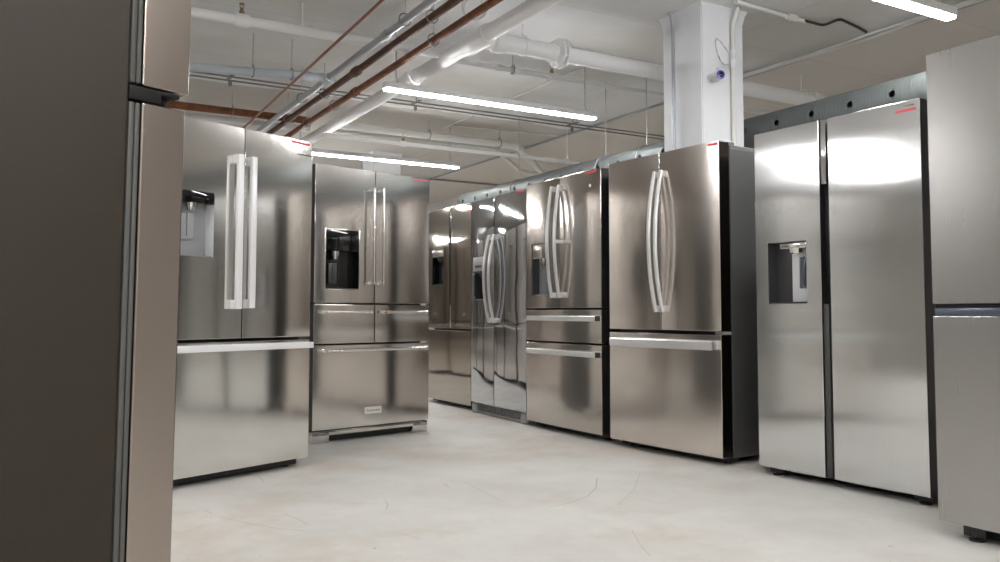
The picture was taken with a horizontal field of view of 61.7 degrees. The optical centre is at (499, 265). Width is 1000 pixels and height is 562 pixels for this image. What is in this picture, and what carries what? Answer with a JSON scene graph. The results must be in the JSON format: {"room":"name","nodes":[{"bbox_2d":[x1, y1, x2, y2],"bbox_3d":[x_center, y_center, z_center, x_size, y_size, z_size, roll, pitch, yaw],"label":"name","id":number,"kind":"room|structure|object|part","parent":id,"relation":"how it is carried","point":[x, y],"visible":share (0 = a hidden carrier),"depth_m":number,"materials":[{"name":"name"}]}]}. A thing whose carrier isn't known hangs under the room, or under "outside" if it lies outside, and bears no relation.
{"room":"appliance store","nodes":[
{"label":"appliance store","id":0,"kind":"room"},
{"bbox_2d":[362,151,402,174],"bbox_3d":[-1.660,-0.042,11.645,0.454,3.030,0.454,2,-4,-30],"label":"column","id":1,"kind":"structure","parent":0,"point":[386,167],"depth_m":11.55,"materials":[{"name":"white paint"}]},
{"bbox_2d":[420,196,459,342],"bbox_3d":[2.092,-0.073,11.029,0.200,3.030,27.400,2,-4,-30],"label":"wall","id":2,"kind":"structure","parent":0,"point":[450,202],"depth_m":16.55,"materials":[{"name":"white paint"}]},
{"bbox_2d":[171,397,999,561],"bbox_3d":[-3.718,1.345,7.604,13.600,0.200,27.400,2,-4,-30],"label":"floor","id":3,"kind":"structure","parent":0,"point":[472,486],"depth_m":3.53,"materials":[{"name":"concrete"}]},
{"bbox_2d":[0,0,190,561],"bbox_3d":[-1.082,0.033,1.402,0.760,1.720,0.750,-2,-4,38],"label":"refrigerator","id":4,"kind":"object","parent":3,"relation":"on","point":[92,147],"visible":1,"depth_m":1.33,"materials":[{"name":"silver metal"}]},
{"bbox_3d":[-0.883,0.292,1.646,0.760,1.114,0.084,-2,-4,38],"label":"door","id":5,"kind":"part","parent":4,"relation":"part of","materials":[{"name":"silver metal"}]},
{"bbox_3d":[-0.873,-0.551,1.696,0.760,0.517,0.090,-2,-4,38],"label":"door","id":6,"kind":"part","parent":4,"relation":"part of","materials":[{"name":"silver metal"}]},
{"bbox_2d":[173,116,313,484],"bbox_3d":[-1.600,0.187,4.405,0.852,1.758,0.905,-2,-4,37],"label":"refrigerator","id":7,"kind":"object","parent":3,"relation":"on","point":[242,405],"visible":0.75,"depth_m":4.17,"materials":[{"name":"grey paint"}]},
{"bbox_3d":[-1.484,-0.330,4.010,0.058,0.056,0.225,-2,-4,37],"label":"control panel","id":8,"kind":"part","parent":7,"relation":"part of","materials":[{"name":"black plastic"}]},
{"bbox_3d":[-1.464,-0.177,4.048,0.083,1.061,0.466,-2,-4,37],"label":"door","id":9,"kind":"part","parent":7,"relation":"part of","materials":[{"name":"silver metal"}]},
{"bbox_3d":[-1.304,-0.171,4.155,0.055,0.770,0.034,-2,-4,37],"label":"handle","id":10,"kind":"part","parent":7,"relation":"part of","materials":[{"name":"white metal"}]},
{"bbox_3d":[-1.333,0.692,4.175,0.083,0.628,0.905,-2,-4,37],"label":"drawer","id":11,"kind":"part","parent":7,"relation":"part of","materials":[{"name":"silver metal"}]},
{"bbox_3d":[-1.257,-0.169,4.217,0.055,0.764,0.034,-2,-4,37],"label":"handle","id":12,"kind":"part","parent":7,"relation":"part of","materials":[{"name":"white metal"}]},
{"bbox_3d":[-1.190,-0.156,4.411,0.083,1.061,0.434,-2,-4,37],"label":"door","id":13,"kind":"part","parent":7,"relation":"part of","materials":[{"name":"silver metal"}]},
{"bbox_2d":[298,163,429,444],"bbox_3d":[-1.071,0.262,5.808,0.905,1.768,0.847,3,-4,-42],"label":"refrigerator","id":14,"kind":"object","parent":3,"relation":"on","point":[369,363],"visible":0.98,"depth_m":5.51,"materials":[{"name":"grey paint"}]},
{"bbox_3d":[-1.026,0.375,5.414,0.452,0.249,0.081,3,-4,-42],"label":"drawer","id":15,"kind":"part","parent":14,"relation":"part of","materials":[{"name":"silver metal"}]},
{"bbox_3d":[-1.018,-0.040,5.396,0.260,0.392,0.013,3,-4,-42],"label":"frame","id":16,"kind":"part","parent":14,"relation":"part of","materials":[{"name":"white"}]},
{"bbox_3d":[-1.026,-0.200,5.445,0.449,0.881,0.082,3,-4,-42],"label":"door","id":17,"kind":"part","parent":14,"relation":"part of","materials":[{"name":"silver metal"}]},
{"bbox_3d":[-1.034,-0.162,5.420,0.246,0.131,0.058,3,-4,-42],"label":"control panel","id":18,"kind":"part","parent":14,"relation":"part of","materials":[{"name":"black plastic"}]},
{"bbox_3d":[-0.974,0.296,5.369,0.341,0.025,0.070,3,-4,-42],"label":"handle","id":19,"kind":"part","parent":14,"relation":"part of","materials":[{"name":"white metal"}]},
{"bbox_3d":[-0.859,0.784,5.543,0.905,0.528,0.081,3,-4,-42],"label":"drawer","id":20,"kind":"part","parent":14,"relation":"part of","materials":[{"name":"silver metal"}]},
{"bbox_3d":[-0.841,-0.196,5.518,0.025,0.641,0.070,3,-4,-42],"label":"handle","id":21,"kind":"part","parent":14,"relation":"part of","materials":[{"name":"white metal"}]},
{"bbox_3d":[-0.807,0.549,5.507,0.785,0.025,0.070,3,-4,-42],"label":"handle","id":22,"kind":"part","parent":14,"relation":"part of","materials":[{"name":"white metal"}]},
{"bbox_3d":[-0.786,-0.193,5.567,0.025,0.641,0.070,3,-4,-42],"label":"handle","id":23,"kind":"part","parent":14,"relation":"part of","materials":[{"name":"white metal"}]},
{"bbox_3d":[-0.689,0.393,5.719,0.447,0.249,0.081,3,-4,-42],"label":"drawer","id":24,"kind":"part","parent":14,"relation":"part of","materials":[{"name":"silver metal"}]},
{"bbox_3d":[-0.689,-0.182,5.750,0.450,0.881,0.082,3,-4,-42],"label":"door","id":25,"kind":"part","parent":14,"relation":"part of","materials":[{"name":"silver metal"}]},
{"bbox_3d":[-0.641,0.313,5.670,0.339,0.025,0.070,3,-4,-42],"label":"handle","id":26,"kind":"part","parent":14,"relation":"part of","materials":[{"name":"white metal"}]},
{"bbox_2d":[426,202,472,407],"bbox_3d":[-0.142,0.366,7.647,0.763,1.768,0.905,2,-4,-30],"label":"refrigerator","id":27,"kind":"object","parent":3,"relation":"on","point":[450,228],"visible":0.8,"depth_m":7.40,"materials":[{"name":"grey paint"}]},
{"bbox_3d":[-0.544,-0.112,7.670,0.058,0.064,0.230,2,-4,-30],"label":"control panel","id":28,"kind":"part","parent":27,"relation":"part of","materials":[{"name":"white metal"}]},
{"bbox_3d":[-0.540,0.027,7.679,0.082,1.082,0.486,2,-4,-30],"label":"door","id":29,"kind":"part","parent":27,"relation":"part of","materials":[{"name":"grey metal"}]},
{"bbox_3d":[-0.436,0.889,7.448,0.082,0.626,0.905,2,-4,-30],"label":"drawer","id":30,"kind":"part","parent":27,"relation":"part of","materials":[{"name":"grey metal"}]},
{"bbox_3d":[-0.306,0.004,7.272,0.082,1.082,0.385,2,-4,-30],"label":"door","id":31,"kind":"part","parent":27,"relation":"part of","materials":[{"name":"grey metal"}]},
{"bbox_2d":[471,189,536,423],"bbox_3d":[0.275,0.321,6.739,0.844,1.749,0.907,2,-4,-28],"label":"refrigerator","id":32,"kind":"object","parent":3,"relation":"on","point":[499,308],"visible":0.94,"depth_m":6.53,"materials":[{"name":"grey paint"}]},
{"bbox_3d":[-0.174,-0.014,6.868,0.014,0.116,0.186,2,-4,-28],"label":"control panel","id":33,"kind":"part","parent":32,"relation":"part of","materials":[{"name":"grey plastic"}]},
{"bbox_3d":[-0.112,0.287,6.821,0.087,1.653,0.398,2,-4,-28],"label":"door","id":34,"kind":"part","parent":32,"relation":"part of","materials":[{"name":"silver metal"}]},
{"bbox_3d":[-0.101,0.101,6.649,0.085,0.700,0.026,2,-4,-28],"label":"handle","id":35,"kind":"part","parent":32,"relation":"part of","materials":[{"name":"white metal"}]},
{"bbox_3d":[-0.062,0.097,6.577,0.085,0.700,0.026,2,-4,-28],"label":"handle","id":36,"kind":"part","parent":32,"relation":"part of","materials":[{"name":"white metal"}]},
{"bbox_3d":[0.106,0.265,6.420,0.088,1.653,0.503,2,-4,-28],"label":"door","id":37,"kind":"part","parent":32,"relation":"part of","materials":[{"name":"silver metal"}]},
{"bbox_2d":[526,168,620,439],"bbox_3d":[0.717,0.272,5.919,0.840,1.763,0.908,2,-4,-30],"label":"refrigerator","id":38,"kind":"object","parent":3,"relation":"on","point":[568,282],"visible":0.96,"depth_m":5.64,"materials":[{"name":"grey metal"}]},
{"bbox_3d":[0.289,0.026,5.999,0.013,0.385,0.227,2,-4,-30],"label":"frame","id":39,"kind":"part","parent":38,"relation":"part of","materials":[{"name":"black plastic"}]},
{"bbox_3d":[0.308,-0.105,6.017,0.054,0.107,0.213,2,-4,-30],"label":"control panel","id":40,"kind":"part","parent":38,"relation":"part of","materials":[{"name":"white"}]},
{"bbox_3d":[0.331,-0.151,5.995,0.085,0.904,0.431,2,-4,-30],"label":"door","id":41,"kind":"part","parent":38,"relation":"part of","materials":[{"name":"silver metal"}]},
{"bbox_3d":[0.351,-0.166,5.815,0.078,0.778,0.030,2,-4,-30],"label":"handle","id":42,"kind":"part","parent":38,"relation":"part of","materials":[{"name":"white metal"}]},
{"bbox_3d":[0.397,-0.170,5.735,0.078,0.778,0.030,2,-4,-30],"label":"handle","id":43,"kind":"part","parent":38,"relation":"part of","materials":[{"name":"white metal"}]},
{"bbox_3d":[0.450,0.817,5.734,0.085,0.566,0.908,2,-4,-30],"label":"drawer","id":44,"kind":"part","parent":38,"relation":"part of","materials":[{"name":"silver metal"}]},
{"bbox_3d":[0.450,0.412,5.757,0.085,0.218,0.908,2,-4,-30],"label":"drawer","id":45,"kind":"part","parent":38,"relation":"part of","materials":[{"name":"silver metal"}]},
{"bbox_3d":[0.560,-0.173,5.600,0.085,0.904,0.471,2,-4,-30],"label":"door","id":46,"kind":"part","parent":38,"relation":"part of","materials":[{"name":"silver metal"}]},
{"bbox_2d":[609,140,758,463],"bbox_3d":[1.254,0.221,5.099,0.924,1.774,0.901,2,-4,-34],"label":"refrigerator","id":47,"kind":"object","parent":3,"relation":"on","point":[684,355],"visible":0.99,"depth_m":4.71,"materials":[{"name":"grey paint"}]},
{"bbox_3d":[0.845,-0.134,5.116,0.092,1.040,0.449,2,-4,-34],"label":"door","id":48,"kind":"part","parent":47,"relation":"part of","materials":[{"name":"silver metal"}]},
{"bbox_3d":[0.893,-0.144,4.902,0.084,0.828,0.028,2,-4,-34],"label":"handle","id":49,"kind":"part","parent":47,"relation":"part of","materials":[{"name":"white metal"}]},
{"bbox_3d":[0.923,-0.146,4.858,0.084,0.828,0.028,2,-4,-34],"label":"handle","id":50,"kind":"part","parent":47,"relation":"part of","materials":[{"name":"white metal"}]},
{"bbox_3d":[0.970,0.724,4.880,0.092,0.659,0.901,2,-4,-34],"label":"drawer","id":51,"kind":"part","parent":47,"relation":"part of","materials":[{"name":"silver metal"}]},
{"bbox_3d":[1.098,-0.155,4.741,0.092,1.040,0.447,2,-4,-34],"label":"door","id":52,"kind":"part","parent":47,"relation":"part of","materials":[{"name":"silver metal"}]},
{"bbox_3d":[1.231,-0.634,5.131,0.500,0.018,0.881,2,-4,-34],"label":"panel","id":53,"kind":"part","parent":47,"relation":"part of","materials":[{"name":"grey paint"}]},
{"bbox_2d":[754,98,937,504],"bbox_3d":[1.883,0.177,4.165,0.760,1.758,0.908,2,-4,-33],"label":"refrigerator","id":54,"kind":"object","parent":3,"relation":"on","point":[846,308],"visible":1,"depth_m":3.90,"materials":[{"name":"grey metal"}]},
{"bbox_3d":[1.474,0.160,4.210,0.082,1.718,0.393,2,-4,-33],"label":"door","id":55,"kind":"part","parent":54,"relation":"part of","materials":[{"name":"silver metal"}]},
{"bbox_3d":[1.520,0.043,4.184,0.017,0.273,0.126,2,-4,-33],"label":"panel","id":56,"kind":"part","parent":54,"relation":"part of","materials":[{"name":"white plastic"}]},
{"bbox_3d":[1.589,-0.551,4.068,0.064,0.314,0.034,2,-4,-33],"label":"edge trim","id":57,"kind":"part","parent":54,"relation":"part of","materials":[{"name":"silver metal"}]},
{"bbox_3d":[1.589,0.595,4.006,0.060,0.824,0.030,2,-4,-33],"label":"edge trim","id":58,"kind":"part","parent":54,"relation":"part of","materials":[{"name":"grey"}]},
{"bbox_3d":[1.732,0.138,3.807,0.082,1.718,0.465,2,-4,-33],"label":"door","id":59,"kind":"part","parent":54,"relation":"part of","materials":[{"name":"silver metal"}]},
{"bbox_2d":[926,34,999,542],"bbox_3d":[2.186,0.083,2.937,0.782,1.808,0.910,2,-4,-29],"label":"refrigerator","id":60,"kind":"object","parent":3,"relation":"on","point":[963,81],"visible":1,"depth_m":3.03,"materials":[{"name":"grey metal"}]},
{"bbox_3d":[1.770,-0.341,2.993,0.082,0.949,0.452,2,-4,-29],"label":"door","id":61,"kind":"part","parent":60,"relation":"part of","materials":[{"name":"silver metal"}]},
{"bbox_3d":[1.769,0.555,2.943,0.082,0.752,0.452,2,-4,-29],"label":"door","id":62,"kind":"part","parent":60,"relation":"part of","materials":[{"name":"silver metal"}]},
{"bbox_3d":[1.884,0.129,2.768,0.052,0.014,0.902,2,-4,-29],"label":"gap trim","id":63,"kind":"part","parent":60,"relation":"part of","materials":[{"name":"black plastic"}]},
{"bbox_2d":[171,0,999,203],"bbox_3d":[-3.715,-1.879,7.786,13.600,0.200,27.400,2,-4,-30],"label":"ceiling","id":64,"kind":"structure","parent":0,"point":[631,29],"depth_m":7.34,"materials":[{"name":"white paint"}]},
{"bbox_2d":[226,75,233,86],"bbox_3d":[-2.462,-1.716,7.643,0.036,0.140,0.200,2,-4,-30],"label":"clamp","id":65,"kind":"object","parent":64,"relation":"attached to","point":[229,78],"visible":0.73,"depth_m":7.65,"materials":[{"name":"grey metal"}]},
{"bbox_2d":[189,71,663,136],"bbox_3d":[-2.251,-1.708,7.689,10.650,0.016,0.016,2,-4,-30],"label":"conduit","id":66,"kind":"object","parent":65,"relation":"attached to","point":[189,71],"visible":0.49,"depth_m":8.63,"materials":[{"name":"grey"}]},
{"bbox_2d":[189,74,663,139],"bbox_3d":[-2.316,-1.702,7.801,10.650,0.016,0.016,2,-4,-30],"label":"conduit","id":67,"kind":"object","parent":65,"relation":"attached to","point":[189,74],"visible":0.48,"depth_m":8.76,"materials":[{"name":"grey metal"}]},
{"bbox_2d":[251,33,254,77],"bbox_3d":[-1.954,-1.665,6.616,0.017,0.356,0.100,2,-4,-30],"label":"hanger","id":68,"kind":"object","parent":64,"relation":"hanging from","point":[253,67],"visible":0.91,"depth_m":6.61,"materials":[{"name":"silver metal"}]},
{"bbox_3d":[-1.954,-1.713,6.618,0.017,0.260,0.017,2,-4,-30],"label":"rod","id":69,"kind":"part","parent":68,"relation":"part of","materials":[{"name":"silver metal"}]},
{"bbox_2d":[189,62,324,81],"bbox_3d":[-3.893,-1.452,5.487,5.632,0.435,0.083,2,-4,-30],"label":"conduit","id":70,"kind":"object","parent":68,"relation":"hanging from","point":[308,76],"visible":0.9,"depth_m":6.59,"materials":[{"name":"grey metal"}]},
{"bbox_2d":[243,0,384,127],"bbox_3d":[-1.320,-1.531,6.141,0.021,0.021,15.804,2,-4,-29],"label":"tube","id":71,"kind":"object","parent":70,"relation":"attached to","point":[379,2],"visible":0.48,"depth_m":6.07,"materials":[{"name":"brown metal"}]},
{"bbox_2d":[283,92,292,123],"bbox_3d":[-2.125,-1.582,8.396,0.094,0.321,0.017,2,-4,-30],"label":"hanger","id":72,"kind":"object","parent":64,"relation":"hanging from","point":[288,92],"visible":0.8,"depth_m":8.39,"materials":[{"name":"silver metal"}]},
{"bbox_2d":[290,40,293,80],"bbox_3d":[-1.685,-1.667,6.771,0.017,0.335,0.100,2,-4,-30],"label":"hanger","id":73,"kind":"object","parent":64,"relation":"hanging from","point":[292,40],"visible":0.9,"depth_m":6.77,"materials":[{"name":"silver metal"}]},
{"bbox_2d":[297,68,306,102],"bbox_3d":[-1.789,-1.630,7.552,0.092,0.320,0.017,2,-4,-30],"label":"hanger","id":74,"kind":"object","parent":64,"relation":"hanging from","point":[302,68],"visible":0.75,"depth_m":7.55,"materials":[{"name":"silver metal"}]},
{"bbox_2d":[300,3,304,36],"bbox_3d":[-1.410,-1.757,5.975,0.017,0.244,0.100,2,-4,-30],"label":"hanger","id":75,"kind":"object","parent":64,"relation":"hanging from","point":[302,22],"visible":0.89,"depth_m":5.97,"materials":[{"name":"white metal"}]},
{"bbox_2d":[191,3,439,57],"bbox_3d":[-3.198,-1.775,4.946,6.275,0.163,0.091,2,-4,-30],"label":"pipe","id":76,"kind":"object","parent":75,"relation":"hanging from","point":[240,19],"visible":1,"depth_m":5.89,"materials":[{"name":"white metal"}]},
{"bbox_2d":[319,63,329,98],"bbox_3d":[-1.552,-1.638,7.400,0.094,0.321,0.017,2,-4,-30],"label":"hanger","id":77,"kind":"object","parent":64,"relation":"hanging from","point":[324,87],"visible":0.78,"depth_m":7.39,"materials":[{"name":"silver metal"}]},
{"bbox_2d":[330,78,338,109],"bbox_3d":[-1.544,-1.615,7.808,0.094,0.321,0.017,2,-4,-30],"label":"hanger","id":78,"kind":"object","parent":64,"relation":"hanging from","point":[334,78],"visible":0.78,"depth_m":7.80,"materials":[{"name":"silver metal"}]},
{"bbox_2d":[300,115,459,168],"bbox_3d":[-1.377,-1.436,9.535,2.020,0.483,0.078,2,-4,-30],"label":"ceiling light","id":79,"kind":"object","parent":64,"relation":"hanging from","point":[321,152],"visible":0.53,"depth_m":9.51,"materials":[{"name":"glowing white plastic"},{"name":"white painted metal"}]},
{"bbox_2d":[312,153,458,168],"bbox_3d":[-1.377,-1.206,9.522,2.008,0.021,0.062,2,-4,-30],"label":"diffuser","id":80,"kind":"object","parent":79,"relation":"attached to","point":[362,156],"depth_m":9.57,"materials":[{"name":"white plastic"}]},
{"bbox_2d":[399,0,410,25],"bbox_3d":[-0.628,-1.742,5.535,0.092,0.320,0.017,2,-4,-30],"label":"hanger","id":81,"kind":"object","parent":64,"relation":"hanging from","point":[405,0],"visible":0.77,"depth_m":5.52,"materials":[{"name":"silver metal"}]},
{"bbox_2d":[255,0,438,131],"bbox_3d":[-1.067,-1.580,6.290,0.079,0.079,15.800,2,-4,-30],"label":"conduit","id":82,"kind":"object","parent":81,"relation":"hanging from","point":[385,34],"visible":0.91,"depth_m":6.28,"materials":[{"name":"grey metal"}]},
{"bbox_2d":[411,97,421,110],"bbox_3d":[-0.858,-1.662,8.564,0.036,0.140,0.200,2,-4,-30],"label":"clamp","id":83,"kind":"object","parent":64,"relation":"attached to","point":[415,107],"visible":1,"depth_m":8.56,"materials":[{"name":"grey metal"}]},
{"bbox_2d":[425,5,437,23],"bbox_3d":[-0.445,-1.745,5.479,0.094,0.321,0.017,2,-4,-30],"label":"hanger","id":84,"kind":"object","parent":64,"relation":"hanging from","point":[431,9],"visible":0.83,"depth_m":5.47,"materials":[{"name":"silver metal"}]},
{"bbox_2d":[266,0,463,133],"bbox_3d":[-0.954,-1.576,6.355,0.075,0.075,15.800,2,-4,-30],"label":"pipe","id":85,"kind":"object","parent":84,"relation":"hanging from","point":[357,70],"visible":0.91,"depth_m":6.32,"materials":[{"name":"metal"}]},
{"bbox_2d":[185,112,309,131],"bbox_3d":[-4.797,-1.597,7.666,6.220,0.072,0.072,2,-4,-30],"label":"pipe","id":86,"kind":"object","parent":85,"relation":"on","point":[214,118],"visible":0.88,"depth_m":8.80,"materials":[{"name":"white"}]},
{"bbox_2d":[427,4,438,46],"bbox_3d":[-0.472,-1.719,5.947,0.094,0.321,0.017,2,-4,-30],"label":"hanger","id":87,"kind":"object","parent":64,"relation":"hanging from","point":[433,32],"visible":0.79,"depth_m":5.94,"materials":[{"name":"silver metal"}]},
{"bbox_2d":[284,0,502,137],"bbox_3d":[-0.772,-1.570,6.460,0.075,0.075,15.800,2,-4,-30],"label":"pipe","id":88,"kind":"object","parent":87,"relation":"hanging from","point":[488,4],"visible":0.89,"depth_m":6.34,"materials":[{"name":"metal"}]},
{"bbox_2d":[421,177,499,185],"bbox_3d":[-1.903,-1.442,13.195,4.550,0.032,0.032,2,-4,-30],"label":"conduit","id":89,"kind":"object","parent":64,"relation":"attached to","point":[421,177],"visible":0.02,"depth_m":13.92,"materials":[{"name":"grey metal"}]},
{"bbox_2d":[462,0,487,20],"bbox_3d":[-0.175,-1.805,5.850,0.184,0.182,0.084,0,-3,-2],"label":"cable coil","id":90,"kind":"object","parent":64,"relation":"attached to","point":[464,2],"visible":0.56,"depth_m":5.84,"materials":[{"name":"white"}]},
{"bbox_2d":[382,32,596,119],"bbox_3d":[-0.024,-1.577,7.006,2.020,0.483,0.078,2,-4,-30],"label":"ceiling light","id":91,"kind":"object","parent":64,"relation":"hanging from","point":[397,87],"visible":0.94,"depth_m":6.91,"materials":[{"name":"glowing white plastic"},{"name":"white painted metal"}]},
{"bbox_3d":[-0.804,-1.636,6.560,0.030,0.418,0.010,2,-4,-30],"label":"suspension rod","id":92,"kind":"part","parent":91,"relation":"part of","materials":[{"name":"silver metal"}]},
{"bbox_2d":[384,87,595,119],"bbox_3d":[-0.024,-1.347,6.993,2.008,0.021,0.062,2,-4,-30],"label":"diffuser","id":93,"kind":"object","parent":91,"relation":"attached to","point":[419,91],"depth_m":6.94,"materials":[{"name":"white plastic"}]},
{"bbox_3d":[0.765,-1.583,7.461,0.030,0.418,0.010,2,-4,-30],"label":"suspension rod","id":94,"kind":"part","parent":91,"relation":"part of","materials":[{"name":"silver metal"}]},
{"bbox_2d":[443,66,583,128],"bbox_3d":[0.055,-1.713,8.705,0.014,0.014,2.950,2,-4,-30],"label":"cable","id":95,"kind":"object","parent":64,"relation":"attached to","point":[583,66],"visible":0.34,"depth_m":8.38,"materials":[{"name":"white plastic"}]},
{"bbox_2d":[519,24,527,56],"bbox_3d":[0.169,-1.711,6.235,0.017,0.302,0.155,2,-4,-30],"label":"hanger","id":96,"kind":"object","parent":64,"relation":"hanging from","point":[523,35],"visible":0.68,"depth_m":6.21,"materials":[{"name":"white metal"}]},
{"bbox_2d":[505,35,824,104],"bbox_3d":[1.504,-1.588,6.997,3.440,0.227,0.227,2,-4,-30],"label":"drain pipe","id":97,"kind":"object","parent":96,"relation":"hanging from","point":[559,53],"visible":0.85,"depth_m":6.57,"materials":[{"name":"white plastic"}]},
{"bbox_2d":[301,0,562,143],"bbox_3d":[-0.428,-1.609,6.660,0.277,0.160,15.800,2,-4,-30],"label":"drain pipe","id":98,"kind":"object","parent":97,"relation":"attached to","point":[492,36],"visible":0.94,"depth_m":6.18,"materials":[{"name":"white"}]},
{"bbox_2d":[595,82,605,165],"bbox_3d":[1.011,-1.271,7.989,0.268,0.982,0.008,2,-4,-30],"label":"hanger","id":99,"kind":"object","parent":64,"relation":"hanging from","point":[605,82],"visible":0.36,"depth_m":7.99,"materials":[{"name":"silver metal"}]},
{"bbox_3d":[1.011,-1.401,7.997,0.007,0.722,0.007,-2,-4,38],"label":"rod","id":100,"kind":"part","parent":99,"relation":"part of","materials":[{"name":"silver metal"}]},
{"bbox_2d":[635,78,646,157],"bbox_3d":[1.310,-1.300,7.470,0.268,0.982,0.008,2,-4,-30],"label":"hanger","id":101,"kind":"object","parent":64,"relation":"hanging from","point":[646,78],"visible":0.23,"depth_m":7.47,"materials":[{"name":"silver metal"}]},
{"bbox_3d":[1.310,-1.430,7.477,0.007,0.722,0.007,0,-3,-7],"label":"rod","id":102,"kind":"part","parent":101,"relation":"part of","materials":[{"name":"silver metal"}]},
{"bbox_2d":[432,0,988,178],"bbox_3d":[1.915,-1.719,8.419,0.028,0.028,16.500,2,-4,-30],"label":"conduit","id":103,"kind":"object","parent":64,"relation":"attached to","point":[660,104],"visible":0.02,"depth_m":9.69,"materials":[{"name":"grey metal"}]},
{"bbox_2d":[734,0,805,23],"bbox_3d":[1.969,-1.845,6.072,0.751,0.051,0.051,2,-4,-32],"label":"conduit","id":104,"kind":"object","parent":64,"relation":"attached to","point":[790,17],"visible":1,"depth_m":6.06,"materials":[{"name":"white metal"}]},
{"bbox_2d":[800,79,807,102],"bbox_3d":[2.787,-1.624,7.738,0.017,0.302,0.155,2,-4,-30],"label":"hanger","id":105,"kind":"object","parent":64,"relation":"hanging from","point":[801,79],"visible":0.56,"depth_m":7.71,"materials":[{"name":"white metal"}]},
{"bbox_2d":[805,18,866,32],"bbox_3d":[2.592,-1.834,6.364,0.663,0.033,0.160,2,-4,-30],"label":"cable","id":106,"kind":"object","parent":64,"relation":"attached to","point":[838,19],"visible":1,"depth_m":6.32,"materials":[{"name":"black plastic"}]},
{"bbox_2d":[746,0,976,74],"bbox_3d":[3.085,-1.828,6.096,0.071,0.067,3.501,2,-4,-29],"label":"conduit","id":107,"kind":"object","parent":64,"relation":"attached to","point":[967,1],"visible":0.92,"depth_m":6.58,"materials":[{"name":"white plastic"}]},
{"bbox_2d":[743,0,984,77],"bbox_3d":[3.202,-1.838,6.048,0.057,0.056,4.101,2,-4,-30],"label":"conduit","id":108,"kind":"object","parent":64,"relation":"attached to","point":[893,29],"visible":0.62,"depth_m":6.58,"materials":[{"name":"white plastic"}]},
{"bbox_2d":[876,0,957,20],"bbox_3d":[1.788,-1.720,4.441,2.020,0.483,0.078,2,-4,-30],"label":"ceiling light","id":109,"kind":"object","parent":64,"relation":"hanging from","point":[932,8],"visible":1,"depth_m":4.78,"materials":[{"name":"white plastic"}]},
{"bbox_3d":[0.213,-1.194,9.374,0.268,0.982,0.008,2,-4,-30],"label":"hanger","id":110,"kind":"object","parent":64,"relation":"hanging from","visible":0},
{"bbox_2d":[457,71,926,204],"bbox_3d":[2.359,-1.045,5.628,0.252,0.252,11.290,2,-4,-30],"label":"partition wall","id":111,"kind":"structure","parent":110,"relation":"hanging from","point":[914,86],"depth_m":5.92,"materials":[{"name":"grey paint"}]},
{"bbox_3d":[-2.679,-1.621,8.379,0.017,0.248,0.108,2,-4,-30],"label":"hanger","id":112,"kind":"object","parent":64,"relation":"hanging from","visible":0},
{"bbox_2d":[167,101,309,122],"bbox_3d":[-4.639,-1.610,7.250,6.080,0.091,0.091,2,-4,-30],"label":"pipe","id":113,"kind":"object","parent":112,"relation":"hanging from","point":[174,104],"visible":0.36,"depth_m":8.31,"materials":[{"name":"metal"}]},
{"bbox_2d":[658,1,746,151],"bbox_3d":[1.505,-0.348,6.150,0.454,3.030,0.456,2,-4,-30],"label":"column","id":114,"kind":"structure","parent":0,"point":[703,108],"depth_m":6.04,"materials":[{"name":"white paint"}]},
{"bbox_2d":[668,11,675,149],"bbox_3d":[1.258,-0.355,6.066,0.053,3.033,0.026,2,-4,-30],"label":"conduit","id":115,"kind":"object","parent":114,"relation":"attached to","point":[670,12],"visible":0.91,"depth_m":6.12,"materials":[{"name":"grey metal"}]},
{"bbox_2d":[707,67,724,82],"bbox_3d":[1.557,-1.363,5.923,0.155,0.124,0.131,2,-4,-30],"label":"security camera","id":116,"kind":"object","parent":114,"relation":"attached to","point":[713,77],"visible":1,"depth_m":5.89,"materials":[{"name":"white plastic"}]},
{"bbox_2d":[715,38,728,64],"bbox_3d":[1.599,-1.541,6.016,0.134,0.185,0.020,2,-4,-30],"label":"cable","id":117,"kind":"object","parent":114,"relation":"attached to","point":[716,38],"visible":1,"depth_m":6.00,"materials":[{"name":"white plastic"}]},
{"bbox_2d":[730,6,739,145],"bbox_3d":[1.697,-0.361,5.972,0.050,3.036,0.086,2,-4,-30],"label":"conduit","id":118,"kind":"object","parent":114,"relation":"attached to","point":[733,62],"visible":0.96,"depth_m":6.03,"materials":[{"name":"white metal"}]},
{"bbox_3d":[-0.815,-1.557,9.588,0.017,0.234,0.120,2,-4,-30],"label":"hanger","id":119,"kind":"object","parent":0,"visible":0},
{"bbox_2d":[340,122,548,173],"bbox_3d":[-0.054,-1.438,10.563,0.893,0.088,4.496,-2,-4,38],"label":"pipe","id":120,"kind":"object","parent":119,"relation":"hanging from","point":[352,126],"visible":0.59,"depth_m":9.64,"materials":[{"name":"white metal"}]},
{"bbox_2d":[334,129,538,174],"bbox_3d":[-0.235,-1.435,10.804,0.785,0.060,4.424,-3,-4,38],"label":"pipe","id":121,"kind":"object","parent":120,"relation":"attached to","point":[494,149],"visible":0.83,"depth_m":9.97,"materials":[{"name":"white metal"}]},
{"bbox_3d":[0.791,-1.426,9.858,0.017,0.462,0.076,2,-4,-30],"label":"hanger","id":122,"kind":"object","parent":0,"visible":0},
{"bbox_2d":[323,133,579,163],"bbox_3d":[-0.414,-1.304,9.157,3.120,0.131,0.059,2,-4,-30],"label":"pipe","id":123,"kind":"object","parent":122,"relation":"hanging from","point":[402,142],"visible":1,"depth_m":9.03,"materials":[{"name":"white metal"}]},
{"bbox_3d":[0.110,-1.727,7.184,0.017,0.164,0.080,2,-4,-30],"label":"hanger","id":124,"kind":"object","parent":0,"visible":0},
{"bbox_2d":[454,59,770,114],"bbox_3d":[1.328,-1.674,7.882,4.250,0.138,0.067,2,-4,-30],"label":"pipe","id":125,"kind":"object","parent":124,"relation":"hanging from","point":[551,76],"visible":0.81,"depth_m":7.41,"materials":[{"name":"white metal"}]}
]}

